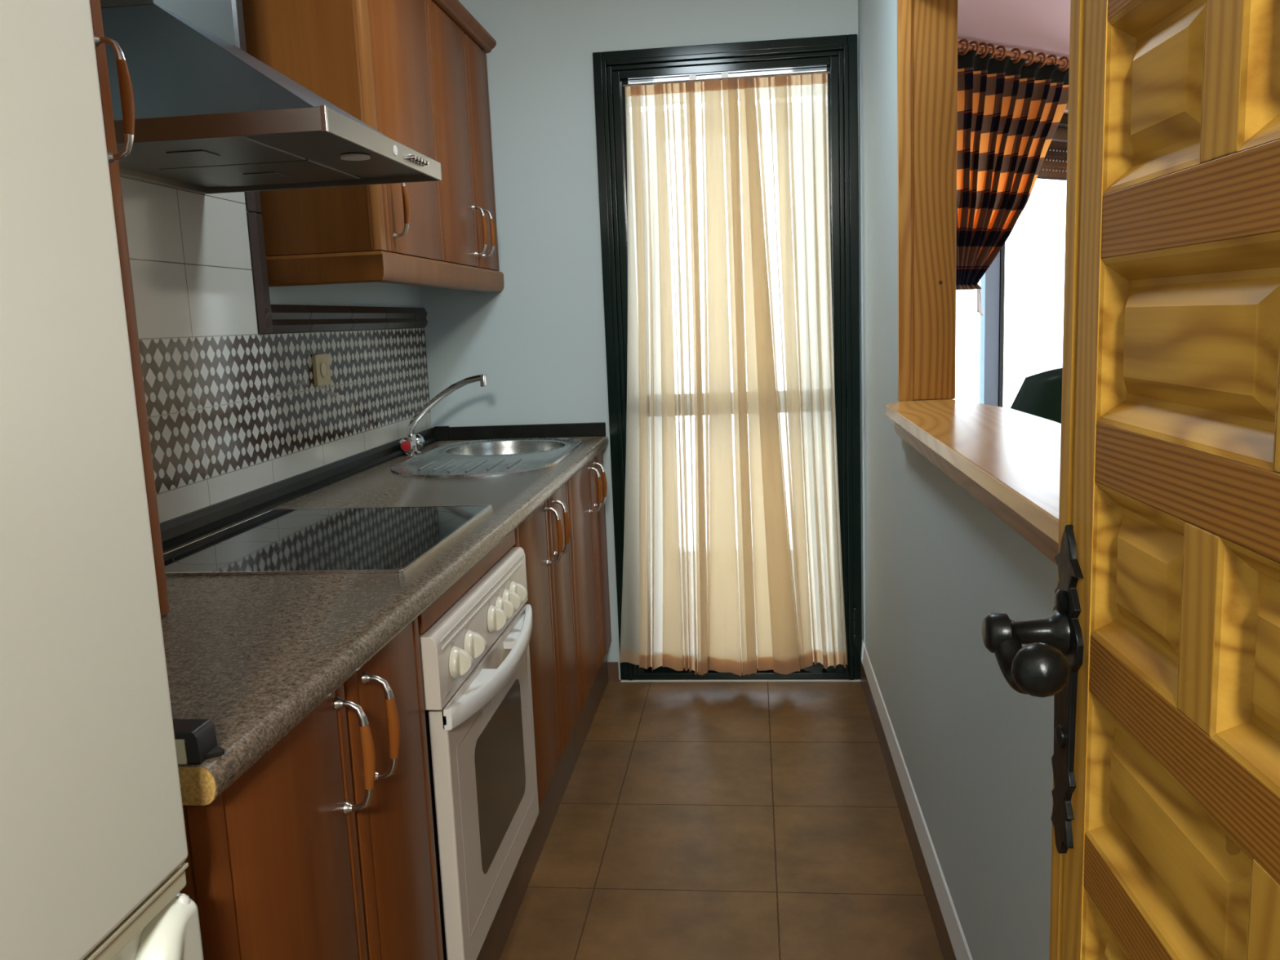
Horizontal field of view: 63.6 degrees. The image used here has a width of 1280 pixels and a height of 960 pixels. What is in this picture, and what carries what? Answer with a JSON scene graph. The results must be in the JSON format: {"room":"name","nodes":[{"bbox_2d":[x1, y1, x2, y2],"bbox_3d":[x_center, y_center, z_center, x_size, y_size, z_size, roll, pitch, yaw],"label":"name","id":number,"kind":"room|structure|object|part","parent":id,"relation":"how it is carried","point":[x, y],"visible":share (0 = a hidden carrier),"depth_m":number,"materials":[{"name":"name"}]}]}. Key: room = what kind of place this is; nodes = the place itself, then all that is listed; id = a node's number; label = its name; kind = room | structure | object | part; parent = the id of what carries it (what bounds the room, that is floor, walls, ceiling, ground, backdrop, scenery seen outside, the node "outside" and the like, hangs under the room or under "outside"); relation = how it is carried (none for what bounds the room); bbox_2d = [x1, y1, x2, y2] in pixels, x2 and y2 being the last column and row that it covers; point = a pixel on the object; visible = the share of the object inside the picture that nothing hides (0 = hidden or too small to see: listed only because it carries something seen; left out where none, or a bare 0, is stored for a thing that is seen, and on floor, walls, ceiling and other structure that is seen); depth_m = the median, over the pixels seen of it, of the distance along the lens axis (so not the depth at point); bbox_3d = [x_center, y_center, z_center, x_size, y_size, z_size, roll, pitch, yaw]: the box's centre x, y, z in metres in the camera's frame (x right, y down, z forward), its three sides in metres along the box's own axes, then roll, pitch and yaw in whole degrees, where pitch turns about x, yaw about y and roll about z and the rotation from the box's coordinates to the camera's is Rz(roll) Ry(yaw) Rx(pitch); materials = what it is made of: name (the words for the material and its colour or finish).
{"room":"kitchen","nodes":[
{"label":"kitchen","id":0,"kind":"room"},
{"bbox_2d":[247,211,421,334],"bbox_3d":[-1.151,0.017,0.626,0.120,2.460,6.180,-1,9,6],"label":"wall","id":1,"kind":"structure","parent":0,"point":[361,294],"depth_m":2.99,"materials":[{"name":"white paint"}]},
{"bbox_2d":[100,0,441,194],"bbox_3d":[-0.710,-0.993,1.806,0.530,0.864,0.592,-1,9,6],"label":"hood","id":2,"kind":"object","parent":1,"relation":"attached to","point":[211,117],"visible":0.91,"depth_m":1.68,"materials":[{"name":"metal"}]},
{"bbox_3d":[-0.697,-0.581,1.872,0.502,0.004,0.582,-1,9,6],"label":"underside panel","id":3,"kind":"part","parent":2,"relation":"part of","materials":[{"name":"metal"}]},
{"bbox_3d":[-0.476,-0.545,1.555,0.009,0.038,0.007,-1,9,6],"label":"corner trim","id":4,"kind":"part","parent":2,"relation":"part of","materials":[{"name":"silver metal"}]},
{"bbox_2d":[120,175,431,523],"bbox_3d":[-0.925,-0.697,2.229,0.006,1.560,2.760,-1,9,6],"label":"tile backsplash","id":5,"kind":"structure","parent":1,"relation":"attached to","point":[233,410],"depth_m":2.28,"materials":[{"name":"white tile"}]},
{"bbox_2d":[311,353,331,386],"bbox_3d":[-0.847,-0.294,2.750,0.015,0.084,0.088,-1,9,6],"label":"power socket","id":6,"kind":"object","parent":5,"relation":"attached to","point":[321,363],"visible":1,"depth_m":2.73,"materials":[{"name":"plastic"}]},
{"bbox_2d":[231,0,427,334],"bbox_3d":[-0.847,-1.011,2.938,0.020,1.158,1.253,-1,9,6],"label":"trim","id":7,"kind":"structure","parent":1,"relation":"attached to","point":[270,318],"depth_m":2.56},
{"bbox_2d":[241,0,504,292],"bbox_3d":[-0.685,-0.968,2.944,0.336,0.836,1.219,-1,9,6],"label":"upper cabinet","id":8,"kind":"object","parent":1,"relation":"attached to","point":[414,72],"visible":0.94,"depth_m":2.51,"materials":[{"name":"brown wood"}]},
{"bbox_3d":[-0.774,-0.891,2.387,0.279,0.718,0.018,-1,9,6],"label":"panel","id":9,"kind":"part","parent":8,"relation":"part of","materials":[{"name":"brown wood"}]},
{"bbox_3d":[-0.632,-0.895,2.385,0.020,0.711,0.049,-1,9,6],"label":"corner post","id":10,"kind":"part","parent":8,"relation":"part of","materials":[{"name":"brown wood"}]},
{"bbox_3d":[-0.686,-0.591,3.015,0.301,0.070,1.197,-1,9,6],"label":"light rail","id":11,"kind":"part","parent":8,"relation":"part of","materials":[{"name":"brown wood"}]},
{"bbox_3d":[-0.581,-0.605,2.512,0.040,0.037,0.017,-1,9,6],"label":"handle post","id":12,"kind":"part","parent":8,"relation":"part of","materials":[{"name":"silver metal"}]},
{"bbox_3d":[-0.603,-0.937,2.648,0.020,0.711,0.483,-1,9,6],"label":"door","id":13,"kind":"part","parent":8,"relation":"part of","materials":[{"name":"brown wood"}]},
{"bbox_3d":[-0.558,-1.004,3.070,0.020,0.711,0.370,-1,9,6],"label":"door","id":14,"kind":"part","parent":8,"relation":"part of","materials":[{"name":"brown wood"}]},
{"bbox_3d":[-0.707,-1.359,2.884,0.323,0.044,1.219,-1,9,6],"label":"cornice","id":15,"kind":"part","parent":8,"relation":"part of","materials":[{"name":"brown wood"}]},
{"bbox_3d":[-0.506,-0.844,3.232,0.040,0.037,0.017,-1,9,6],"label":"handle post","id":16,"kind":"part","parent":8,"relation":"part of","materials":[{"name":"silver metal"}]},
{"bbox_3d":[-0.501,-0.723,3.251,0.040,0.037,0.017,-1,9,6],"label":"handle post","id":17,"kind":"part","parent":8,"relation":"part of","materials":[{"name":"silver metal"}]},
{"bbox_3d":[-0.523,-1.055,3.389,0.020,0.711,0.273,-1,9,6],"label":"door","id":18,"kind":"part","parent":8,"relation":"part of","materials":[{"name":"brown wood"}]},
{"bbox_3d":[-0.495,-0.860,3.328,0.040,0.037,0.017,-1,9,6],"label":"handle post","id":19,"kind":"part","parent":8,"relation":"part of","materials":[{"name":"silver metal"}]},
{"bbox_3d":[-0.490,-0.739,3.347,0.040,0.037,0.017,-1,9,6],"label":"handle post","id":20,"kind":"part","parent":8,"relation":"part of","materials":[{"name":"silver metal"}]},
{"bbox_2d":[419,0,862,679],"bbox_3d":[-0.001,-0.496,3.628,1.763,2.460,0.120,-1,9,6],"label":"wall","id":21,"kind":"structure","parent":0,"point":[539,341],"depth_m":3.53,"materials":[{"name":"white paint"}]},
{"bbox_2d":[607,662,618,680],"bbox_3d":[-0.132,0.699,3.767,0.108,0.068,0.010,-1,9,6],"label":"baseboard","id":22,"kind":"structure","parent":21,"relation":"attached to","point":[613,667],"depth_m":3.76,"materials":[{"name":"brown tile"}]},
{"bbox_2d":[592,34,862,679],"bbox_3d":[0.322,-0.362,3.599,0.864,2.178,0.151,-1,9,6],"label":"door","id":23,"kind":"structure","parent":21,"relation":"in","point":[837,54],"depth_m":3.48,"materials":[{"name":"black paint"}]},
{"bbox_2d":[619,71,847,675],"bbox_3d":[0.285,-0.322,3.502,0.803,2.041,0.112,-1,9,6],"label":"sheer curtain","id":24,"kind":"object","parent":23,"relation":"hanging from","point":[732,559],"visible":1,"depth_m":3.49,"materials":[{"name":"beige fabric"}]},
{"bbox_3d":[0.279,-1.311,3.374,0.674,0.009,0.009,-1,9,6],"label":"curtain rod","id":25,"kind":"part","parent":24,"relation":"part of","materials":[{"name":"silver metal"}]},
{"bbox_2d":[629,70,826,84],"bbox_3d":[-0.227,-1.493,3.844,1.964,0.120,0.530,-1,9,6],"label":"curtain rod","id":26,"kind":"object","parent":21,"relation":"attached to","point":[815,70],"depth_m":3.64,"materials":[{"name":"white paint"}]},
{"bbox_2d":[620,679,860,681],"bbox_3d":[0.359,0.721,3.705,0.863,0.004,0.010,-1,9,6],"label":"trim","id":27,"kind":"structure","parent":21,"relation":"attached to","point":[789,680],"depth_m":3.69,"materials":[{"name":"white paint"}]},
{"bbox_2d":[499,679,943,959],"bbox_3d":[1.348,0.944,2.287,4.674,0.080,9.920,-1,9,6],"label":"floor","id":28,"kind":"structure","parent":0,"point":[693,820],"depth_m":2.58,"materials":[{"name":"brown tile"}]},
{"bbox_2d":[0,0,204,959],"bbox_3d":[-0.745,0.301,0.646,0.643,1.860,0.586,-1,9,6],"label":"fridge","id":29,"kind":"object","parent":28,"relation":"on","point":[94,848],"visible":1,"depth_m":0.76,"materials":[{"name":"beige metal"}]},
{"bbox_3d":[-0.454,0.396,0.630,0.044,0.022,0.583,-1,9,6],"label":"door trim","id":30,"kind":"part","parent":29,"relation":"part of","materials":[{"name":"beige plastic"}]},
{"bbox_3d":[-0.425,0.784,0.689,0.041,0.768,0.578,-1,9,6],"label":"door","id":31,"kind":"part","parent":29,"relation":"part of","materials":[{"name":"white plastic"}]},
{"bbox_2d":[179,617,443,959],"bbox_3d":[-0.647,0.687,1.403,0.659,0.858,0.653,-1,9,6],"label":"base cabinet","id":32,"kind":"object","parent":28,"relation":"on","point":[323,848],"visible":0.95,"depth_m":1.29,"materials":[{"name":"brown wood"}]},
{"bbox_3d":[-0.393,0.630,1.214,0.020,0.698,0.350,-1,9,6],"label":"door","id":33,"kind":"part","parent":32,"relation":"part of","materials":[{"name":"brown wood"}]},
{"bbox_3d":[-0.361,0.290,1.295,0.040,0.037,0.017,-1,9,6],"label":"handle post","id":34,"kind":"part","parent":32,"relation":"part of","materials":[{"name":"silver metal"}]},
{"bbox_3d":[-0.357,0.408,1.314,0.040,0.037,0.017,-1,9,6],"label":"handle post","id":35,"kind":"part","parent":32,"relation":"part of","materials":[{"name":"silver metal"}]},
{"bbox_3d":[-0.352,0.276,1.387,0.040,0.037,0.017,-1,9,6],"label":"handle post","id":36,"kind":"part","parent":32,"relation":"part of","materials":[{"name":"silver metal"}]},
{"bbox_2d":[160,422,608,805],"bbox_3d":[-0.574,0.057,2.334,0.642,0.090,2.716,-1,9,6],"label":"countertop","id":37,"kind":"structure","parent":32,"relation":"on","point":[251,655],"depth_m":1.56,"materials":[{"name":"stone"}]},
{"bbox_2d":[89,0,169,617],"bbox_3d":[-0.844,-0.456,1.181,0.300,1.401,0.484,-1,9,6],"label":"cabinet","id":38,"kind":"object","parent":37,"relation":"on","point":[126,95],"visible":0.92,"depth_m":1.41,"materials":[{"name":"brown wood"}]},
{"bbox_3d":[-0.700,-0.571,1.361,0.040,0.037,0.017,-1,9,6],"label":"handle post","id":39,"kind":"part","parent":38,"relation":"part of","materials":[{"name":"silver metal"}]},
{"bbox_3d":[-0.695,-0.443,1.381,0.040,0.037,0.017,-1,9,6],"label":"handle post","id":40,"kind":"part","parent":38,"relation":"part of","materials":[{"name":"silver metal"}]},
{"bbox_2d":[173,719,224,764],"bbox_3d":[-0.444,0.251,0.991,0.085,0.032,0.036,-1,9,6],"label":"block","id":41,"kind":"object","parent":37,"relation":"on","point":[196,740],"visible":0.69,"depth_m":0.98,"materials":[{"name":"black plastic"}]},
{"bbox_2d":[163,504,491,576],"bbox_3d":[-0.617,0.110,2.029,0.515,0.006,0.597,-1,9,6],"label":"cooktop","id":42,"kind":"object","parent":37,"relation":"in","point":[372,540],"visible":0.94,"depth_m":1.97,"materials":[{"name":"black glass"}]},
{"bbox_2d":[398,373,488,455],"bbox_3d":[-0.623,-0.208,3.293,0.296,0.248,0.130,-1,9,6],"label":"tap","id":43,"kind":"object","parent":37,"relation":"on","point":[410,445],"visible":1,"depth_m":3.28,"materials":[{"name":"silver metal"}]},
{"bbox_3d":[-0.739,-0.111,3.278,0.052,0.050,0.038,-1,9,6],"label":"knob","id":44,"kind":"part","parent":43,"relation":"part of","materials":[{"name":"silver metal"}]},
{"bbox_3d":[-0.730,-0.124,3.361,0.052,0.050,0.038,-1,9,6],"label":"knob","id":45,"kind":"part","parent":43,"relation":"part of","materials":[{"name":"silver metal"}]},
{"bbox_3d":[-0.616,-0.234,3.288,0.278,0.196,0.026,-1,9,6],"label":"spout","id":46,"kind":"part","parent":43,"relation":"part of","materials":[{"name":"silver metal"}]},
{"bbox_2d":[390,437,582,477],"bbox_3d":[-0.455,-0.003,3.202,0.486,0.156,0.858,-1,9,6],"label":"sink","id":47,"kind":"object","parent":37,"relation":"in","point":[485,457],"visible":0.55,"depth_m":3.13,"materials":[{"name":"metal"}]},
{"bbox_3d":[-0.347,0.394,1.405,0.040,0.037,0.017,-1,9,6],"label":"handle post","id":48,"kind":"part","parent":32,"relation":"part of","materials":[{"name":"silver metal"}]},
{"bbox_3d":[-0.358,0.579,1.534,0.020,0.698,0.296,-1,9,6],"label":"door","id":49,"kind":"part","parent":32,"relation":"part of","materials":[{"name":"brown wood"}]},
{"bbox_2d":[417,529,538,959],"bbox_3d":[-0.546,0.584,2.047,0.632,0.856,0.660,-1,9,6],"label":"oven","id":50,"kind":"object","parent":28,"relation":"on","point":[474,638],"visible":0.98,"depth_m":1.88,"materials":[{"name":"white metal"}]},
{"bbox_3d":[-0.296,0.304,1.722,0.032,0.053,0.053,-1,9,6],"label":"knob","id":51,"kind":"part","parent":50,"relation":"part of","materials":[{"name":"white plastic"}]},
{"bbox_3d":[-0.322,0.175,1.957,0.022,0.038,0.656,-1,9,6],"label":"filler panel","id":52,"kind":"part","parent":50,"relation":"part of","materials":[{"name":"brown wood"}]},
{"bbox_3d":[-0.304,0.259,1.969,0.036,0.122,0.652,-1,9,6],"label":"control panel","id":53,"kind":"part","parent":50,"relation":"part of","materials":[{"name":"white metal"}]},
{"bbox_3d":[-0.286,0.290,1.811,0.032,0.053,0.053,-1,9,6],"label":"knob","id":54,"kind":"part","parent":50,"relation":"part of","materials":[{"name":"white plastic"}]},
{"bbox_3d":[-0.265,0.348,1.990,0.049,0.048,0.622,-1,9,6],"label":"handle","id":55,"kind":"part","parent":50,"relation":"part of","materials":[{"name":"white plastic"}]},
{"bbox_3d":[-0.269,0.265,1.968,0.032,0.053,0.053,-1,9,6],"label":"knob","id":56,"kind":"part","parent":50,"relation":"part of","materials":[{"name":"white plastic"}]},
{"bbox_3d":[-0.263,0.256,2.027,0.032,0.053,0.053,-1,9,6],"label":"knob","id":57,"kind":"part","parent":50,"relation":"part of","materials":[{"name":"white plastic"}]},
{"bbox_3d":[-0.257,0.246,2.084,0.032,0.053,0.053,-1,9,6],"label":"knob","id":58,"kind":"part","parent":50,"relation":"part of","materials":[{"name":"white plastic"}]},
{"bbox_3d":[-0.250,0.237,2.143,0.032,0.053,0.053,-1,9,6],"label":"knob","id":59,"kind":"part","parent":50,"relation":"part of","materials":[{"name":"white plastic"}]},
{"bbox_2d":[512,481,579,884],"bbox_3d":[-0.506,0.479,2.705,0.659,0.858,0.670,-1,9,6],"label":"base cabinet","id":60,"kind":"object","parent":28,"relation":"on","point":[544,536],"visible":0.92,"depth_m":2.63,"materials":[{"name":"brown wood"}]},
{"bbox_3d":[-0.252,0.422,2.516,0.020,0.698,0.366,-1,9,6],"label":"door","id":61,"kind":"part","parent":60,"relation":"part of","materials":[{"name":"brown wood"}]},
{"bbox_3d":[-0.221,0.082,2.598,0.040,0.037,0.017,-1,9,6],"label":"handle post","id":62,"kind":"part","parent":60,"relation":"part of","materials":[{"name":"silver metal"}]},
{"bbox_3d":[-0.216,0.200,2.617,0.040,0.037,0.017,-1,9,6],"label":"handle post","id":63,"kind":"part","parent":60,"relation":"part of","materials":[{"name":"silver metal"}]},
{"bbox_3d":[-0.210,0.066,2.697,0.040,0.037,0.017,-1,9,6],"label":"handle post","id":64,"kind":"part","parent":60,"relation":"part of","materials":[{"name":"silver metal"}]},
{"bbox_3d":[-0.205,0.184,2.715,0.040,0.037,0.017,-1,9,6],"label":"handle post","id":65,"kind":"part","parent":60,"relation":"part of","materials":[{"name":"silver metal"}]},
{"bbox_3d":[-0.217,0.370,2.844,0.020,0.698,0.296,-1,9,6],"label":"door","id":66,"kind":"part","parent":60,"relation":"part of","materials":[{"name":"brown wood"}]},
{"bbox_2d":[567,449,611,761],"bbox_3d":[-0.433,0.371,3.383,0.659,0.858,0.704,-1,9,6],"label":"base cabinet","id":67,"kind":"object","parent":28,"relation":"on","point":[587,489],"visible":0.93,"depth_m":3.28,"materials":[{"name":"brown wood"}]},
{"bbox_3d":[-0.179,0.314,3.190,0.020,0.698,0.392,-1,9,6],"label":"door","id":68,"kind":"part","parent":67,"relation":"part of","materials":[{"name":"brown wood"}]},
{"bbox_3d":[-0.147,-0.027,3.283,0.040,0.037,0.017,-1,9,6],"label":"handle post","id":69,"kind":"part","parent":67,"relation":"part of","materials":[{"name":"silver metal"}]},
{"bbox_3d":[-0.142,0.091,3.301,0.040,0.037,0.017,-1,9,6],"label":"handle post","id":70,"kind":"part","parent":67,"relation":"part of","materials":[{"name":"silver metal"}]},
{"bbox_3d":[-0.135,-0.044,3.387,0.040,0.037,0.017,-1,9,6],"label":"handle post","id":71,"kind":"part","parent":67,"relation":"part of","materials":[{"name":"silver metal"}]},
{"bbox_3d":[-0.142,0.259,3.536,0.020,0.698,0.304,-1,9,6],"label":"door","id":72,"kind":"part","parent":67,"relation":"part of","materials":[{"name":"brown wood"}]},
{"bbox_3d":[-0.131,0.074,3.405,0.040,0.037,0.017,-1,9,6],"label":"handle post","id":73,"kind":"part","parent":67,"relation":"part of","materials":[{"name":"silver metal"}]},
{"bbox_2d":[1010,368,1062,423],"bbox_3d":[1.744,0.021,4.478,0.592,1.042,0.557,-2,9,0],"label":"plastic chair","id":74,"kind":"object","parent":28,"relation":"on","point":[1040,394],"visible":0.06,"depth_m":4.18,"materials":[{"name":"plastic"}]},
{"bbox_3d":[0.351,0.211,0.226,0.067,2.080,0.072,-1,9,6],"label":"post","id":75,"kind":"object","parent":28,"relation":"on","visible":0},
{"bbox_2d":[982,0,1279,959],"bbox_3d":[0.316,0.172,0.587,0.106,2.032,0.633,-2,9,5],"label":"door","id":76,"kind":"structure","parent":75,"relation":"attached to","point":[1157,651],"depth_m":0.67,"materials":[{"name":"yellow wood"}]},
{"bbox_3d":[0.316,0.142,0.815,0.068,0.057,0.131,-2,9,5],"label":"handle","id":77,"kind":"part","parent":76,"relation":"part of","materials":[{"name":"black metal"}]},
{"bbox_3d":[0.356,0.179,0.863,0.006,0.288,0.067,-2,9,5],"label":"lock plate","id":78,"kind":"part","parent":76,"relation":"part of","materials":[{"name":"black metal"}]},
{"bbox_3d":[0.375,0.402,0.772,0.034,0.121,0.157,-2,9,5],"label":"panel","id":79,"kind":"part","parent":76,"relation":"part of","materials":[{"name":"brown wood"}]},
{"bbox_3d":[0.332,-0.316,0.508,0.034,0.046,0.458,-2,9,5],"label":"rail","id":80,"kind":"part","parent":76,"relation":"part of","materials":[{"name":"brown wood"}]},
{"bbox_3d":[0.359,0.343,0.611,0.034,0.046,0.458,-2,9,5],"label":"rail","id":81,"kind":"part","parent":76,"relation":"part of","materials":[{"name":"brown wood"}]},
{"bbox_3d":[0.361,0.072,0.721,0.034,0.121,0.157,-2,9,5],"label":"panel","id":82,"kind":"part","parent":76,"relation":"part of","materials":[{"name":"brown wood"}]},
{"bbox_3d":[0.348,-0.257,0.669,0.034,0.121,0.157,-2,9,5],"label":"panel","id":83,"kind":"part","parent":76,"relation":"part of","materials":[{"name":"brown wood"}]},
{"bbox_3d":[0.364,0.245,0.697,0.034,0.121,0.256,-2,9,5],"label":"panel","id":84,"kind":"part","parent":76,"relation":"part of","materials":[{"name":"brown wood"}]},
{"bbox_3d":[0.353,0.178,0.585,0.034,0.046,0.458,-2,9,5],"label":"rail","id":85,"kind":"part","parent":76,"relation":"part of","materials":[{"name":"brown wood"}]},
{"bbox_3d":[0.346,0.014,0.560,0.034,0.046,0.458,-2,9,5],"label":"rail","id":86,"kind":"part","parent":76,"relation":"part of","materials":[{"name":"brown wood"}]},
{"bbox_3d":[0.351,-0.085,0.646,0.034,0.121,0.256,-2,9,5],"label":"panel","id":87,"kind":"part","parent":76,"relation":"part of","materials":[{"name":"brown wood"}]},
{"bbox_3d":[0.339,-0.151,0.534,0.034,0.046,0.458,-2,9,5],"label":"rail","id":88,"kind":"part","parent":76,"relation":"part of","materials":[{"name":"brown wood"}]},
{"bbox_3d":[0.341,0.112,0.473,0.034,0.121,0.256,-2,9,5],"label":"panel","id":89,"kind":"part","parent":76,"relation":"part of","materials":[{"name":"brown wood"}]},
{"bbox_3d":[0.328,-0.218,0.422,0.034,0.121,0.256,-2,9,5],"label":"panel","id":90,"kind":"part","parent":76,"relation":"part of","materials":[{"name":"brown wood"}]},
{"bbox_2d":[857,0,1057,959],"bbox_3d":[0.678,-0.316,2.290,0.125,2.460,4.500,-1,9,6],"label":"wall","id":91,"kind":"structure","parent":0,"point":[977,751],"depth_m":2.05,"materials":[{"name":"white paint"}]},
{"bbox_2d":[860,658,956,959],"bbox_3d":[0.604,0.940,1.974,0.010,0.083,3.450,-1,9,6],"label":"baseboard","id":92,"kind":"structure","parent":91,"relation":"attached to","point":[948,953],"depth_m":2.49,"materials":[{"name":"brown tile"}]},
{"bbox_2d":[860,639,973,959],"bbox_3d":[0.602,0.865,1.962,0.009,0.066,3.450,-1,9,6],"label":"trim","id":93,"kind":"structure","parent":91,"relation":"attached to","point":[961,948],"depth_m":2.36,"materials":[{"name":"white paint"}]},
{"bbox_2d":[897,0,957,400],"bbox_3d":[0.585,-0.531,1.507,0.136,0.988,2.008,-1,9,6],"label":"frame","id":94,"kind":"object","parent":91,"relation":"attached to","point":[927,29],"visible":1,"depth_m":2.47,"materials":[{"name":"brown wood"}]},
{"bbox_2d":[885,399,1061,564],"bbox_3d":[0.623,-0.002,1.575,0.263,0.080,1.986,-1,9,6],"label":"sill","id":95,"kind":"structure","parent":91,"relation":"attached to","point":[1008,460],"depth_m":1.64,"materials":[{"name":"brown wood"}]},
{"bbox_2d":[957,39,1069,113],"bbox_3d":[2.431,-0.891,5.527,3.820,2.460,0.250,-8,11,-33],"label":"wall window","id":96,"kind":"structure","parent":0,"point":[1066,109],"depth_m":4.80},
{"bbox_2d":[957,42,1069,67],"bbox_3d":[2.052,-1.968,4.922,2.546,0.056,0.113,-8,11,-33],"label":"pole","id":97,"kind":"object","parent":96,"relation":"attached to","point":[961,46],"visible":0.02,"depth_m":4.62,"materials":[{"name":"brown wood"}]},
{"bbox_2d":[957,38,968,55],"bbox_3d":[1.389,-1.864,4.443,0.012,0.068,0.068,-8,11,-33],"label":"curtain ring","id":98,"kind":"object","parent":97,"relation":"hanging from","point":[961,41],"visible":0.78,"depth_m":4.43,"materials":[{"name":"brown wood"}]},
{"bbox_2d":[968,40,979,55],"bbox_3d":[1.445,-1.872,4.480,0.012,0.068,0.068,-8,11,-33],"label":"curtain ring","id":99,"kind":"object","parent":97,"relation":"hanging from","point":[975,42],"visible":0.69,"depth_m":4.46,"materials":[{"name":"brown wood"}]},
{"bbox_2d":[977,41,988,58],"bbox_3d":[1.494,-1.879,4.512,0.012,0.068,0.068,-8,11,-33],"label":"curtain ring","id":100,"kind":"object","parent":97,"relation":"hanging from","point":[984,44],"visible":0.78,"depth_m":4.49,"materials":[{"name":"brown wood"}]},
{"bbox_2d":[982,43,995,58],"bbox_3d":[1.534,-1.885,4.539,0.012,0.068,0.068,-8,11,-33],"label":"curtain ring","id":101,"kind":"object","parent":97,"relation":"hanging from","point":[988,44],"visible":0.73,"depth_m":4.52,"materials":[{"name":"brown wood"}]},
{"bbox_2d":[993,44,1006,61],"bbox_3d":[1.597,-1.893,4.580,0.012,0.068,0.068,-8,11,-33],"label":"curtain ring","id":102,"kind":"object","parent":97,"relation":"hanging from","point":[1003,47],"visible":0.84,"depth_m":4.57,"materials":[{"name":"brown wood"}]},
{"bbox_2d":[955,50,1069,289],"bbox_3d":[1.583,-1.371,4.622,1.300,1.015,0.125,-8,11,-33],"label":"plaid curtain","id":103,"kind":"object","parent":97,"relation":"hanging from","point":[1010,114],"visible":0.65,"depth_m":4.61,"materials":[{"name":"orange fabric"}]},
{"bbox_2d":[977,285,982,315],"bbox_3d":[1.519,-0.800,4.613,0.040,0.135,0.006,-8,11,-33],"label":"tieback","id":104,"kind":"object","parent":103,"relation":"hanging from","point":[980,309],"visible":0.98,"depth_m":4.61,"materials":[{"name":"white fabric"}]},
{"bbox_2d":[1009,48,1021,63],"bbox_3d":[1.684,-1.906,4.638,0.012,0.068,0.068,-8,11,-33],"label":"curtain ring","id":105,"kind":"object","parent":97,"relation":"hanging from","point":[1018,50],"visible":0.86,"depth_m":4.62,"materials":[{"name":"brown wood"}]},
{"bbox_2d":[1023,49,1035,66],"bbox_3d":[1.763,-1.917,4.689,0.012,0.068,0.068,-8,11,-33],"label":"curtain ring","id":106,"kind":"object","parent":97,"relation":"hanging from","point":[1031,52],"visible":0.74,"depth_m":4.67,"materials":[{"name":"brown wood"}]},
{"bbox_2d":[1033,52,1046,67],"bbox_3d":[1.835,-1.928,4.737,0.012,0.068,0.068,-8,11,-33],"label":"curtain ring","id":107,"kind":"object","parent":97,"relation":"hanging from","point":[1042,54],"visible":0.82,"depth_m":4.72,"materials":[{"name":"brown wood"}]},
{"bbox_2d":[1044,53,1057,65],"bbox_3d":[1.906,-1.938,4.783,0.012,0.068,0.068,-8,11,-33],"label":"curtain ring","id":108,"kind":"object","parent":97,"relation":"hanging from","point":[1055,56],"visible":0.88,"depth_m":4.76,"materials":[{"name":"brown wood"}]},
{"bbox_2d":[1056,56,1069,71],"bbox_3d":[1.981,-1.949,4.833,0.012,0.068,0.068,-8,11,-33],"label":"curtain ring","id":109,"kind":"object","parent":97,"relation":"hanging from","point":[1066,58],"visible":0.83,"depth_m":4.82,"materials":[{"name":"brown wood"}]},
{"bbox_2d":[979,113,1067,407],"bbox_3d":[2.030,-0.735,5.282,2.290,2.180,0.140,-8,11,-33],"label":"window","id":110,"kind":"structure","parent":96,"relation":"attached to","point":[993,282],"depth_m":5.05,"materials":[{"name":"metal"}]},
{"bbox_3d":[1.433,-0.646,4.865,0.724,2.080,0.030,-8,11,-33],"label":"sash","id":111,"kind":"part","parent":110,"relation":"part of","materials":[{"name":"grey metal"}]},
{"bbox_2d":[1036,140,1067,180],"bbox_3d":[1.938,-1.683,5.214,2.190,0.300,0.014,-8,11,-33],"label":"roller shutter","id":112,"kind":"object","parent":110,"relation":"attached to","point":[1054,166],"visible":0.02,"depth_m":5.36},
{"bbox_3d":[2.030,-0.735,5.282,2.290,2.180,0.140,-8,11,-33],"label":"frame","id":113,"kind":"part","parent":110,"relation":"part of","materials":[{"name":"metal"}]},
{"bbox_2d":[957,0,1071,58],"bbox_3d":[1.245,-1.574,1.895,4.674,0.100,9.920,-1,9,6],"label":"ceiling","id":114,"kind":"structure","parent":0,"point":[1037,26],"depth_m":4.33,"materials":[{"name":"white paint"}]}
]}

